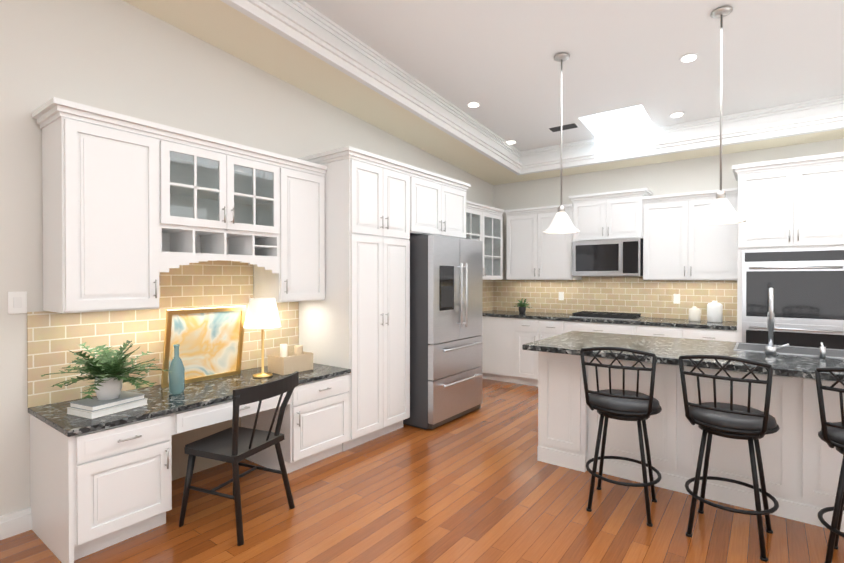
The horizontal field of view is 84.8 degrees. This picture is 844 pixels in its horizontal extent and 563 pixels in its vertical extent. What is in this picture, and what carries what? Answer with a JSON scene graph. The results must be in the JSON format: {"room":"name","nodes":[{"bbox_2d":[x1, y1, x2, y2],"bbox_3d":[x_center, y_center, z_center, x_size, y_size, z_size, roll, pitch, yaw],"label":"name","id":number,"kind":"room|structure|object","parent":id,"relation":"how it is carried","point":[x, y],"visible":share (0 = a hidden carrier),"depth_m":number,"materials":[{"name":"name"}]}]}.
{"room":"kitchen","nodes":[
{"label":"kitchen","id":0,"kind":"room"},
{"bbox_2d":[0,0,492,515],"bbox_3d":[-1.524,-0.822,3.608,0.150,4.400,8.780,0,1,37],"label":"wall","id":1,"kind":"structure","parent":0,"point":[120,56],"depth_m":2.86,"materials":[{"name":"white paint"}]},
{"bbox_2d":[0,507,31,539],"bbox_3d":[-3.086,1.335,1.387,0.025,0.120,3.025,0,1,37],"label":"baseboard","id":2,"kind":"structure","parent":1,"relation":"attached to","point":[15,523],"depth_m":2.53,"materials":[{"name":"white wood"}]},
{"bbox_2d":[8,291,26,313],"bbox_3d":[-2.226,0.116,2.542,0.011,0.120,0.080,0,1,37],"label":"switch plate","id":3,"kind":"object","parent":1,"relation":"attached to","point":[17,302],"visible":1,"depth_m":2.54,"materials":[{"name":"white plastic"}]},
{"bbox_2d":[37,109,167,312],"bbox_3d":[-1.865,-0.362,2.717,0.350,1.052,0.498,0,1,37],"label":"upper cabinet","id":4,"kind":"object","parent":1,"relation":"attached to","point":[133,207],"depth_m":2.57,"materials":[{"name":"white wood"}]},
{"bbox_2d":[27,260,298,407],"bbox_3d":[-1.644,0.239,3.319,0.010,0.919,1.859,0,1,37],"label":"tile backsplash","id":5,"kind":"structure","parent":1,"relation":"attached to","point":[53,338],"depth_m":3.06,"materials":[{"name":"beige tile"}]},
{"bbox_2d":[248,161,325,301],"bbox_3d":[-1.081,-0.370,3.766,0.350,1.052,0.464,0,1,37],"label":"upper cabinet","id":6,"kind":"object","parent":1,"relation":"attached to","point":[286,201],"depth_m":3.59,"materials":[{"name":"white wood"}]},
{"bbox_2d":[465,200,503,279],"bbox_3d":[0.644,-0.506,6.063,0.383,0.970,1.193,0,1,37],"label":"upper cabinet","id":7,"kind":"object","parent":1,"relation":"attached to","point":[484,223],"visible":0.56,"depth_m":6.13,"materials":[{"name":"white wood"}]},
{"bbox_2d":[0,378,843,562],"bbox_3d":[0.899,1.442,1.815,6.200,0.100,8.780,0,1,37],"label":"floor","id":8,"kind":"structure","parent":0,"point":[482,484],"depth_m":2.72,"materials":[{"name":"brown wood"}]},
{"bbox_2d":[30,412,177,562],"bbox_3d":[-1.797,1.061,2.591,0.645,0.650,0.480,0,1,37],"label":"base cabinet","id":9,"kind":"object","parent":8,"relation":"on","point":[94,491],"depth_m":2.38,"materials":[{"name":"white wood"}]},
{"bbox_2d":[179,371,298,545],"bbox_3d":[-1.057,0.972,2.725,0.580,0.831,0.570,0,1,37],"label":"desk chair","id":10,"kind":"object","parent":8,"relation":"on","point":[235,444],"visible":1,"depth_m":2.61,"materials":[{"name":"black wood"}]},
{"bbox_2d":[239,373,348,473],"bbox_3d":[-1.000,1.052,3.656,0.645,0.650,0.560,0,1,37],"label":"base cabinet","id":11,"kind":"object","parent":8,"relation":"on","point":[315,423],"depth_m":3.41,"materials":[{"name":"white wood"}]},
{"bbox_2d":[28,363,350,436],"bbox_3d":[-1.384,0.716,3.128,0.660,0.029,1.859,0,1,37],"label":"countertop","id":12,"kind":"structure","parent":11,"relation":"on","point":[160,402],"depth_m":2.73,"materials":[{"name":"stone"}]},
{"bbox_2d":[67,391,147,418],"bbox_3d":[-1.730,0.674,2.550,0.220,0.062,0.300,0,0,25],"label":"books","id":13,"kind":"object","parent":12,"relation":"on","point":[93,408],"visible":0.92,"depth_m":2.47,"materials":[{"name":"white paper"}]},
{"bbox_2d":[40,340,169,399],"bbox_3d":[-1.731,0.485,2.575,0.563,0.315,0.629,0,1,37],"label":"plant","id":14,"kind":"object","parent":13,"relation":"on","point":[106,370],"visible":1,"depth_m":2.51,"materials":[{"name":"green plant"}]},
{"bbox_2d":[169,344,184,393],"bbox_3d":[-1.547,0.549,2.912,0.090,0.305,0.089,0,1,37],"label":"bottle","id":15,"kind":"object","parent":12,"relation":"on","point":[176,377],"visible":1,"depth_m":2.88,"materials":[{"name":"blue glass"}]},
{"bbox_2d":[161,306,245,387],"bbox_3d":[-1.511,0.440,3.234,0.101,0.517,0.560,0,1,37],"label":"framed picture","id":16,"kind":"object","parent":12,"relation":"on","point":[209,341],"visible":1,"depth_m":3.23,"materials":[{"name":"multicoloured paper"}]},
{"bbox_2d":[243,298,281,377],"bbox_3d":[-1.175,0.411,3.407,0.270,0.575,0.270,0,1,37],"label":"desk lamp","id":17,"kind":"object","parent":12,"relation":"on","point":[262,314],"visible":1,"depth_m":3.32,"materials":[{"name":"white fabric"}]},
{"bbox_2d":[267,344,312,374],"bbox_3d":[-1.026,0.592,3.609,0.200,0.210,0.280,0,1,37],"label":"basket","id":18,"kind":"object","parent":12,"relation":"on","point":[285,362],"visible":1,"depth_m":3.55,"materials":[{"name":"wicker"}]},
{"bbox_2d":[297,146,412,450],"bbox_3d":[-0.598,0.153,4.152,0.688,2.440,0.813,0,1,37],"label":"pantry cabinet","id":19,"kind":"object","parent":8,"relation":"on","point":[356,320],"visible":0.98,"depth_m":3.87,"materials":[{"name":"white wood"}]},
{"bbox_2d":[403,235,482,429],"bbox_3d":[0.054,0.469,4.798,0.921,1.800,0.910,0,1,37],"label":"fridge","id":20,"kind":"object","parent":8,"relation":"on","point":[446,291],"visible":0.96,"depth_m":4.35,"materials":[{"name":"grey metal"}]},
{"bbox_2d":[409,166,480,407],"bbox_3d":[0.018,0.148,4.853,0.835,2.440,1.043,0,1,37],"label":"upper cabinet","id":21,"kind":"object","parent":8,"relation":"on","point":[437,204],"visible":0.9,"depth_m":4.63,"materials":[{"name":"white wood"}]},
{"bbox_2d":[482,316,513,382],"bbox_3d":[1.174,0.915,6.496,0.723,0.880,0.639,0,1,37],"label":"base cabinet","id":22,"kind":"object","parent":8,"relation":"on","point":[506,357],"depth_m":6.24,"materials":[{"name":"white wood"}]},
{"bbox_2d":[482,310,736,329],"bbox_3d":[2.843,0.465,5.240,4.896,0.039,0.650,0,1,37],"label":"countertop","id":23,"kind":"structure","parent":22,"relation":"on","point":[702,324],"depth_m":5.39,"materials":[{"name":"stone"}]},
{"bbox_2d":[514,298,531,312],"bbox_3d":[1.388,0.325,6.329,0.243,0.222,0.290,0,1,37],"label":"potted plant","id":24,"kind":"object","parent":23,"relation":"on","point":[521,305],"visible":1,"depth_m":6.30,"materials":[{"name":"green plant"}]},
{"bbox_2d":[569,311,644,319],"bbox_3d":[2.273,0.416,5.684,0.760,0.050,0.500,0,1,37],"label":"cooktop","id":25,"kind":"object","parent":23,"relation":"in","point":[611,315],"visible":1,"depth_m":5.55,"materials":[{"name":"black glass"}]},
{"bbox_2d":[689,306,700,321],"bbox_3d":[3.049,0.362,5.169,0.116,0.165,0.114,0,1,37],"label":"jar","id":26,"kind":"object","parent":23,"relation":"on","point":[694,312],"depth_m":5.12,"materials":[{"name":"white ceramic"}]},
{"bbox_2d":[707,301,722,322],"bbox_3d":[3.214,0.328,5.070,0.146,0.235,0.144,0,1,37],"label":"jar","id":27,"kind":"object","parent":23,"relation":"on","point":[714,311],"depth_m":5.02,"materials":[{"name":"white ceramic"}]},
{"bbox_2d":[514,318,569,386],"bbox_3d":[1.700,0.919,6.101,0.727,0.880,0.643,0,1,37],"label":"base cabinet","id":28,"kind":"object","parent":8,"relation":"on","point":[526,331],"depth_m":5.95,"materials":[{"name":"white wood"}]},
{"bbox_2d":[570,321,645,335],"bbox_3d":[2.266,0.922,5.678,0.954,0.880,0.643,0,1,37],"label":"base cabinet","id":29,"kind":"object","parent":8,"relation":"on","point":[628,329],"depth_m":5.35,"materials":[{"name":"white wood"}]},
{"bbox_2d":[580,347,661,526],"bbox_3d":[1.220,0.877,2.813,0.442,1.017,0.498,0,1,37],"label":"bar stool","id":30,"kind":"object","parent":8,"relation":"on","point":[627,405],"visible":1,"depth_m":2.70,"materials":[{"name":"black metal"}]},
{"bbox_2d":[538,351,843,531],"bbox_3d":[2.226,0.942,3.060,2.770,0.880,0.830,0,1,37],"label":"kitchen island","id":31,"kind":"object","parent":8,"relation":"on","point":[801,461],"visible":0.65,"depth_m":2.98,"materials":[{"name":"white wood"}]},
{"bbox_2d":[522,331,843,381],"bbox_3d":[2.181,0.482,2.971,2.800,0.039,1.100,0,1,37],"label":"island countertop","id":32,"kind":"structure","parent":31,"relation":"on","point":[667,350],"depth_m":3.05,"materials":[{"name":"stone"}]},
{"bbox_2d":[733,288,843,358],"bbox_3d":[2.512,0.250,2.995,0.800,0.423,0.513,0,1,37],"label":"sink faucet","id":33,"kind":"object","parent":32,"relation":"on","point":[822,351],"visible":1,"depth_m":2.96,"materials":[{"name":"silver metal"}]},
{"bbox_2d":[646,325,736,341],"bbox_3d":[2.939,0.926,5.175,0.995,0.880,0.643,0,1,37],"label":"base cabinet","id":34,"kind":"object","parent":8,"relation":"on","point":[659,331],"depth_m":4.85,"materials":[{"name":"white wood"}]},
{"bbox_2d":[678,355,779,561],"bbox_3d":[1.665,0.879,2.506,0.434,1.017,0.498,0,1,37],"label":"bar stool","id":35,"kind":"object","parent":8,"relation":"on","point":[736,421],"visible":1,"depth_m":2.40,"materials":[{"name":"black metal"}]},
{"bbox_2d":[732,152,843,348],"bbox_3d":[3.667,0.105,4.577,0.965,2.530,0.721,0,1,37],"label":"tall cabinet","id":36,"kind":"object","parent":8,"relation":"on","point":[790,252],"visible":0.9,"depth_m":4.34,"materials":[{"name":"white wood"}]},
{"bbox_2d":[814,367,843,562],"bbox_3d":[2.107,0.882,2.148,0.458,1.017,0.503,0,1,37],"label":"bar stool","id":37,"kind":"object","parent":8,"relation":"on","point":[830,434],"visible":1,"depth_m":2.17,"materials":[{"name":"black metal"}]},
{"bbox_2d":[123,0,843,184],"bbox_3d":[0.901,-1.931,1.791,5.900,1.045,8.536,0,1,37],"label":"ceiling","id":38,"kind":"structure","parent":0,"point":[221,25],"depth_m":4.10,"materials":[{"name":"beige paint"}]},
{"bbox_2d":[220,0,843,174],"bbox_3d":[0.931,-1.871,1.832,4.778,0.896,7.739,0,1,37],"label":"crown molding","id":39,"kind":"structure","parent":38,"relation":"attached to","point":[302,24],"depth_m":4.57,"materials":[{"name":"white wood"}]},
{"bbox_2d":[303,0,843,150],"bbox_3d":[0.971,-2.238,1.882,4.780,1.008,7.827,0,1,37],"label":"ceiling","id":40,"kind":"structure","parent":0,"point":[497,62],"depth_m":3.85,"materials":[{"name":"white paint"}]},
{"bbox_2d":[466,101,479,107],"bbox_3d":[0.547,-1.878,4.909,0.148,0.017,0.148,0,0,28],"label":"recessed light","id":41,"kind":"object","parent":40,"relation":"in","point":[473,104],"depth_m":4.90,"materials":[{"name":"white"}]},
{"bbox_2d":[506,140,516,143],"bbox_3d":[1.151,-1.795,5.952,0.148,0.017,0.148,0,0,28],"label":"recessed light","id":42,"kind":"object","parent":40,"relation":"in","point":[508,141],"depth_m":5.93,"materials":[{"name":"white"}]},
{"bbox_2d":[543,53,579,233],"bbox_3d":[1.180,-1.161,3.907,0.300,1.482,0.300,0,1,37],"label":"pendant light","id":43,"kind":"object","parent":40,"relation":"hanging from","point":[561,222],"visible":1,"depth_m":3.88,"materials":[{"name":"white glass"}]},
{"bbox_2d":[548,122,578,132],"bbox_3d":[1.655,-1.801,5.407,0.330,0.018,0.160,0,1,37],"label":"ceiling vent","id":44,"kind":"object","parent":40,"relation":"in","point":[564,127],"visible":0.93,"depth_m":5.39,"materials":[{"name":"grey metal"}]},
{"bbox_2d":[595,105,653,159],"bbox_3d":[2.258,-2.130,5.284,0.750,1.317,0.839,0,1,37],"label":"skylight","id":45,"kind":"object","parent":40,"relation":"in","point":[624,132],"visible":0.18,"depth_m":5.44,"materials":[{"name":"white glass"}]},
{"bbox_2d":[669,112,684,117],"bbox_3d":[2.721,-1.778,4.929,0.148,0.017,0.148,0,0,28],"label":"recessed light","id":46,"kind":"object","parent":40,"relation":"in","point":[676,114],"depth_m":4.92,"materials":[{"name":"white"}]},
{"bbox_2d":[679,53,698,62],"bbox_3d":[2.222,-1.859,3.844,0.148,0.017,0.148,0,0,28],"label":"recessed light","id":47,"kind":"object","parent":40,"relation":"in","point":[689,58],"depth_m":3.84,"materials":[{"name":"white"}]},
{"bbox_2d":[696,6,745,224],"bbox_3d":[2.101,-1.155,3.244,0.300,1.480,0.300,0,1,37],"label":"pendant light","id":48,"kind":"object","parent":40,"relation":"hanging from","point":[721,211],"visible":0.98,"depth_m":3.23,"materials":[{"name":"silver metal"}]},
{"bbox_2d":[493,138,843,321],"bbox_3d":[3.482,-0.835,5.254,5.900,4.400,0.150,0,1,37],"label":"wall","id":49,"kind":"structure","parent":0,"point":[688,175],"depth_m":5.66,"materials":[{"name":"white paint"}]},
{"bbox_2d":[506,208,580,279],"bbox_3d":[1.650,-0.479,6.311,0.933,0.912,0.349,0,1,37],"label":"upper cabinet","id":50,"kind":"object","parent":49,"relation":"attached to","point":[532,254],"depth_m":6.17,"materials":[{"name":"white wood"}]},
{"bbox_2d":[482,276,736,320],"bbox_3d":[2.117,0.188,5.799,3.066,0.504,0.620,0,1,37],"label":"tile backsplash","id":51,"kind":"structure","parent":49,"relation":"attached to","point":[636,294],"depth_m":5.91,"materials":[{"name":"beige tile"}]},
{"bbox_2d":[559,292,563,299],"bbox_3d":[1.907,0.199,6.327,0.070,0.115,0.005,0,1,37],"label":"electrical outlet plate","id":52,"kind":"object","parent":51,"relation":"attached to","point":[561,294],"depth_m":6.32,"materials":[{"name":"white plastic"}]},
{"bbox_2d":[673,294,679,303],"bbox_3d":[3.028,0.206,5.489,0.070,0.115,0.005,0,1,37],"label":"electrical outlet plate","id":53,"kind":"object","parent":51,"relation":"attached to","point":[676,298],"depth_m":5.49,"materials":[{"name":"white plastic"}]},
{"bbox_2d":[573,192,648,241],"bbox_3d":[2.361,-0.770,5.791,0.821,0.522,0.370,0,1,37],"label":"upper cabinet","id":54,"kind":"object","parent":49,"relation":"attached to","point":[595,217],"depth_m":5.62,"materials":[{"name":"white wood"}]},
{"bbox_2d":[572,238,642,275],"bbox_3d":[2.325,-0.286,5.747,0.790,0.435,0.449,0,1,37],"label":"microwave","id":55,"kind":"object","parent":54,"relation":"attached to","point":[620,257],"visible":0.94,"depth_m":5.58,"materials":[{"name":"silver metal"}]},
{"bbox_2d":[643,192,737,279],"bbox_3d":[3.055,-0.471,5.261,0.927,0.912,0.349,0,1,37],"label":"upper cabinet","id":56,"kind":"object","parent":49,"relation":"attached to","point":[679,243],"depth_m":5.13,"materials":[{"name":"white wood"}]}
]}

